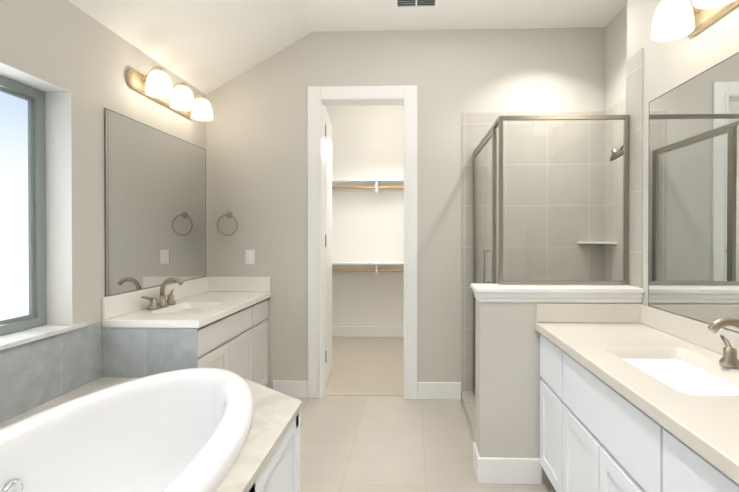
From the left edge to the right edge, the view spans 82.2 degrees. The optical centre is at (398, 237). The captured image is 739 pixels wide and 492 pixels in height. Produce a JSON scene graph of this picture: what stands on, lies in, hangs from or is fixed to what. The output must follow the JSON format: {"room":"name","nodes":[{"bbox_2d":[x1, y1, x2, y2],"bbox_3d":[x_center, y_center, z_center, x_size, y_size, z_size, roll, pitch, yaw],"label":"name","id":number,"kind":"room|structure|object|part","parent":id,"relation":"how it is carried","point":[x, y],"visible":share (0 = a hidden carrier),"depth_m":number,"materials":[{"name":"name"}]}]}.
{"room":"bathroom","nodes":[
{"label":"bathroom","id":0,"kind":"room"},
{"bbox_2d":[0,0,206,327],"bbox_3d":[-1.795,-0.284,1.276,0.240,3.250,4.520,0,0,2],"label":"wall","id":1,"kind":"structure","parent":0,"point":[72,62],"depth_m":2.16,"materials":[{"name":"grey paint"}]},
{"bbox_2d":[0,75,45,335],"bbox_3d":[-1.836,-0.143,1.398,0.060,1.173,1.478,0,0,2],"label":"window unit","id":2,"kind":"structure","parent":1,"relation":"in","point":[22,223],"depth_m":2.04,"materials":[{"name":"grey plastic"}]},
{"bbox_3d":[-1.841,-0.143,1.398,0.006,1.085,1.390,0,0,2],"label":"glass","id":3,"kind":"part","parent":2,"relation":"part of","materials":[{"name":"clear glass"}]},
{"bbox_2d":[0,325,69,343],"bbox_3d":[-1.767,0.455,1.400,0.190,0.020,1.478,0,0,2],"label":"sill","id":4,"kind":"structure","parent":1,"relation":"attached to","point":[23,334],"depth_m":1.97,"materials":[{"name":"white stone"}]},
{"bbox_2d":[0,322,86,349],"bbox_3d":[-1.660,0.455,1.399,0.022,0.020,1.605,0,0,2],"label":"apron","id":5,"kind":"object","parent":4,"relation":"attached to","point":[17,342],"visible":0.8,"depth_m":1.93,"materials":[{"name":"white stone"}]},
{"bbox_2d":[0,321,101,422],"bbox_3d":[-1.690,0.907,0.735,0.006,0.874,3.191,0,0,2],"label":"wall tile","id":6,"kind":"structure","parent":1,"relation":"attached to","point":[36,373],"depth_m":1.98,"materials":[{"name":"grey tile"}]},
{"bbox_2d":[104,108,205,296],"bbox_3d":[-1.618,-0.203,2.932,0.007,1.053,1.148,0,0,2],"label":"mirror","id":7,"kind":"object","parent":1,"relation":"attached to","point":[155,205],"visible":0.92,"depth_m":2.75,"materials":[{"name":"silver glass"}]},
{"bbox_2d":[126,66,212,121],"bbox_3d":[-1.516,-0.986,2.916,0.212,0.183,0.770,0,0,2],"label":"sconce","id":8,"kind":"object","parent":1,"relation":"attached to","point":[155,83],"visible":1,"depth_m":2.84,"materials":[{"name":"white glass"}]},
{"bbox_3d":[-1.607,-0.975,2.919,0.029,0.120,0.770,0,0,2],"label":"plate","id":9,"kind":"part","parent":8,"relation":"part of","materials":[{"name":"gold metal"}]},
{"bbox_2d":[67,0,311,94],"bbox_3d":[-1.226,-1.483,1.310,0.895,0.613,4.400,0,0,2],"label":"ceiling","id":10,"kind":"structure","parent":0,"point":[205,47],"depth_m":2.88,"materials":[{"name":"white paint"}]},
{"bbox_2d":[324,337,403,395],"bbox_3d":[-0.098,1.347,4.569,2.200,0.064,2.050,0,0,2],"label":"floor","id":11,"kind":"structure","parent":0,"point":[367,366],"depth_m":4.30,"materials":[{"name":"beige carpet"}]},
{"bbox_2d":[325,105,403,326],"bbox_3d":[-0.064,-0.337,5.633,2.400,3.300,0.100,0,0,2],"label":"wall","id":12,"kind":"structure","parent":0,"point":[368,143],"depth_m":5.57,"materials":[{"name":"white paint"}]},
{"bbox_2d":[332,326,403,336],"bbox_3d":[-0.066,1.241,5.585,2.200,0.136,0.015,0,0,2],"label":"baseboard","id":13,"kind":"structure","parent":12,"relation":"attached to","point":[357,331],"depth_m":5.59,"materials":[{"name":"white paint"}]},
{"bbox_2d":[332,261,403,275],"bbox_3d":[-0.070,0.394,5.436,2.196,0.160,0.298,0,0,2],"label":"closet shelf","id":14,"kind":"object","parent":12,"relation":"attached to","point":[343,266],"visible":0.35,"depth_m":5.40,"materials":[{"name":"white paint"}]},
{"bbox_3d":[-0.074,0.414,5.328,2.194,0.032,0.032,0,0,2],"label":"rod","id":15,"kind":"part","parent":14,"relation":"part of","materials":[{"name":"brown wood"}]},
{"bbox_2d":[332,179,403,193],"bbox_3d":[-0.070,-0.656,5.430,2.196,0.160,0.298,0,0,2],"label":"closet shelf","id":16,"kind":"object","parent":12,"relation":"attached to","point":[377,185],"visible":0.35,"depth_m":5.37,"materials":[{"name":"white paint"}]},
{"bbox_3d":[-0.074,-0.635,5.321,2.194,0.032,0.032,0,0,2],"label":"rod","id":17,"kind":"part","parent":16,"relation":"part of","materials":[{"name":"brown wood"}]},
{"bbox_2d":[206,27,604,388],"bbox_3d":[-0.008,-0.299,3.540,3.668,3.250,0.120,0,0,2],"label":"wall","id":18,"kind":"structure","parent":0,"point":[257,156],"depth_m":3.48,"materials":[{"name":"grey paint"}]},
{"bbox_2d":[217,211,237,235],"bbox_3d":[-1.408,-0.119,3.499,0.177,0.202,0.052,0,0,2],"label":"towel ring","id":19,"kind":"object","parent":18,"relation":"attached to","point":[229,214],"visible":0.98,"depth_m":3.48,"materials":[{"name":"silver metal"}]},
{"bbox_2d":[245,250,253,263],"bbox_3d":[-1.236,0.159,3.517,0.076,0.120,0.008,0,0,2],"label":"switch plate","id":20,"kind":"object","parent":18,"relation":"attached to","point":[249,256],"visible":1,"depth_m":3.52,"materials":[{"name":"white plastic"}]},
{"bbox_2d":[325,124,326,362],"bbox_3d":[-0.626,0.050,3.644,0.010,2.050,0.020,0,0,-4],"label":"closet door hinges","id":21,"kind":"object","parent":18,"relation":"attached to","point":[325,246],"visible":1,"depth_m":3.64,"materials":[{"name":"silver metal"}]},
{"bbox_2d":[325,107,331,389],"bbox_3d":[-0.668,0.090,3.973,0.035,2.442,0.665,0,0,-4],"label":"closet door","id":22,"kind":"structure","parent":18,"relation":"in","point":[328,248],"depth_m":3.90,"materials":[{"name":"white paint"}]},
{"bbox_2d":[308,85,417,399],"bbox_3d":[-0.293,0.039,3.545,0.906,2.574,0.163,0,0,2],"label":"door frame","id":23,"kind":"structure","parent":18,"relation":"attached to","point":[408,94],"depth_m":3.47,"materials":[{"name":"white paint"}]},
{"bbox_2d":[273,380,460,399],"bbox_3d":[-0.265,1.256,3.491,1.559,0.140,0.015,0,0,2],"label":"baseboard","id":24,"kind":"structure","parent":18,"relation":"attached to","point":[426,390],"depth_m":3.47,"materials":[{"name":"white paint"}]},
{"bbox_2d":[461,111,604,390],"bbox_3d":[1.094,0.152,3.445,1.158,2.350,0.006,0,0,2],"label":"tiled wall","id":25,"kind":"structure","parent":18,"relation":"attached to","point":[476,127],"depth_m":3.44,"materials":[{"name":"beige tile"}]},
{"bbox_2d":[578,241,616,243],"bbox_3d":[1.558,0.038,3.316,0.209,0.018,0.219,0,0,2],"label":"shelf","id":26,"kind":"object","parent":25,"relation":"attached to","point":[593,242],"depth_m":3.33,"materials":[{"name":"beige"}]},
{"bbox_2d":[295,395,555,491],"bbox_3d":[-0.034,1.370,1.315,3.278,0.060,4.450,0,0,2],"label":"floor","id":27,"kind":"structure","parent":0,"point":[374,444],"depth_m":2.69,"materials":[{"name":"tile"}]},
{"bbox_2d":[0,368,301,491],"bbox_3d":[-1.089,0.948,0.717,1.191,0.792,3.185,0,0,2],"label":"tub","id":28,"kind":"object","parent":27,"relation":"on","point":[202,430],"visible":1,"depth_m":1.83,"materials":[{"name":"white ceramic"}]},
{"bbox_2d":[102,276,270,385],"bbox_3d":[-1.348,0.793,2.927,0.545,1.074,1.200,0,0,2],"label":"bathroom vanity","id":29,"kind":"object","parent":27,"relation":"on","point":[226,316],"visible":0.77,"depth_m":2.84,"materials":[{"name":"white"}]},
{"bbox_2d":[101,328,197,377],"bbox_3d":[-1.368,0.916,2.325,0.536,0.835,0.006,0,0,2],"label":"wall tile","id":30,"kind":"structure","parent":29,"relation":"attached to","point":[131,353],"depth_m":2.32,"materials":[{"name":"grey tile"}]},
{"bbox_2d":[141,277,183,309],"bbox_3d":[-1.489,0.354,2.761,0.175,0.193,0.346,0,0,2],"label":"faucet","id":31,"kind":"object","parent":29,"relation":"on","point":[170,304],"depth_m":2.75,"materials":[{"name":"silver metal"}]},
{"bbox_2d":[461,391,474,441],"bbox_3d":[0.602,1.295,2.971,0.200,0.070,0.988,0,0,2],"label":"tile curb","id":32,"kind":"object","parent":27,"relation":"on","point":[468,399],"visible":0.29,"depth_m":3.15,"materials":[{"name":"beige tile"}]},
{"bbox_2d":[473,115,629,395],"bbox_3d":[0.936,0.279,2.927,0.776,1.958,1.039,0,0,2],"label":"shower enclosure","id":33,"kind":"object","parent":32,"relation":"on","point":[491,134],"visible":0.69,"depth_m":2.42,"materials":[{"name":"clear glass"}]},
{"bbox_3d":[0.562,0.181,2.691,0.044,0.212,0.012,0,0,2],"label":"handle","id":34,"kind":"part","parent":33,"relation":"part of","materials":[{"name":"silver metal"}]},
{"bbox_3d":[0.952,0.279,2.909,0.698,1.914,0.982,0,0,2],"label":"glass","id":35,"kind":"part","parent":33,"relation":"part of","materials":[{"name":"clear glass"}]},
{"bbox_2d":[475,299,640,483],"bbox_3d":[0.879,0.814,2.373,0.863,1.040,0.170,0,0,2],"label":"wall","id":36,"kind":"structure","parent":27,"relation":"on","point":[508,377],"depth_m":2.30,"materials":[{"name":"grey paint"}]},
{"bbox_2d":[473,442,541,484],"bbox_3d":[0.605,1.264,2.377,0.345,0.140,0.185,0,0,2],"label":"baseboard","id":37,"kind":"structure","parent":36,"relation":"attached to","point":[497,470],"depth_m":2.29,"materials":[{"name":"white paint"}]},
{"bbox_2d":[470,283,643,302],"bbox_3d":[0.865,0.309,2.367,0.891,0.080,0.218,0,0,2],"label":"trim","id":38,"kind":"structure","parent":36,"relation":"on","point":[560,293],"depth_m":2.27,"materials":[{"name":"white paint"}]},
{"bbox_2d":[535,303,738,491],"bbox_3d":[0.992,0.804,1.265,0.568,1.074,2.031,0,0,2],"label":"bathroom vanity","id":39,"kind":"object","parent":27,"relation":"on","point":[638,398],"visible":1,"depth_m":1.56,"materials":[{"name":"white"}]},
{"bbox_2d":[707,317,738,368],"bbox_3d":[1.129,0.362,1.417,0.175,0.193,0.346,0,0,2],"label":"faucet","id":40,"kind":"object","parent":39,"relation":"on","point":[729,360],"depth_m":1.49,"materials":[{"name":"silver metal"}]},
{"bbox_2d":[297,0,626,31],"bbox_3d":[0.487,-1.739,1.254,2.533,0.100,4.400,0,0,2],"label":"ceiling","id":41,"kind":"structure","parent":0,"point":[349,15],"depth_m":3.22,"materials":[{"name":"white paint"}]},
{"bbox_2d":[394,0,438,8],"bbox_3d":[0.129,-1.695,3.026,0.320,0.010,0.190,0,0,2],"label":"ceiling vent","id":42,"kind":"object","parent":41,"relation":"in","point":[415,6],"visible":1,"depth_m":3.10,"materials":[{"name":"white metal"}]},
{"bbox_2d":[605,4,626,110],"bbox_3d":[1.732,-0.295,2.924,0.150,3.250,1.000,0,0,2],"label":"wall","id":43,"kind":"structure","parent":0,"point":[615,54],"depth_m":3.23,"materials":[{"name":"grey paint"}]},
{"bbox_2d":[604,98,625,280],"bbox_3d":[1.654,0.155,2.927,0.006,2.350,0.994,0,0,2],"label":"shower wall tile","id":44,"kind":"structure","parent":43,"relation":"attached to","point":[618,108],"depth_m":3.26,"materials":[{"name":"beige tile"}]},
{"bbox_2d":[609,144,623,161],"bbox_3d":[1.550,-0.213,2.945,0.204,0.955,0.242,0,0,2],"label":"shower fixture","id":45,"kind":"object","parent":44,"relation":"attached to","point":[615,154],"depth_m":2.86,"materials":[{"name":"silver metal"}]},
{"bbox_2d":[627,0,738,313],"bbox_3d":[1.497,-0.281,0.671,0.476,3.250,3.520,0,0,2],"label":"wall","id":46,"kind":"structure","parent":0,"point":[668,66],"depth_m":2.10,"materials":[{"name":"grey paint"}]},
{"bbox_2d":[626,48,643,303],"bbox_3d":[1.310,0.159,2.353,0.006,2.350,0.175,0,0,2],"label":"tile band","id":47,"kind":"object","parent":46,"relation":"attached to","point":[634,86],"visible":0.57,"depth_m":2.33,"materials":[{"name":"beige tile"}]},
{"bbox_2d":[648,52,738,332],"bbox_3d":[1.273,-0.169,1.241,0.007,1.058,1.913,0,0,2],"label":"mirror","id":48,"kind":"object","parent":46,"relation":"attached to","point":[693,218],"visible":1,"depth_m":1.83,"materials":[{"name":"silver glass"}]},
{"bbox_2d":[651,0,738,41],"bbox_3d":[1.179,-0.952,1.517,0.212,0.183,0.770,0,0,2],"label":"sconce","id":49,"kind":"object","parent":46,"relation":"attached to","point":[673,20],"visible":1,"depth_m":1.73,"materials":[{"name":"white glass"}]},
{"bbox_3d":[1.271,-0.941,1.514,0.029,0.120,0.770,0,0,2],"label":"plate","id":50,"kind":"part","parent":49,"relation":"part of","materials":[{"name":"gold metal"}]}
]}

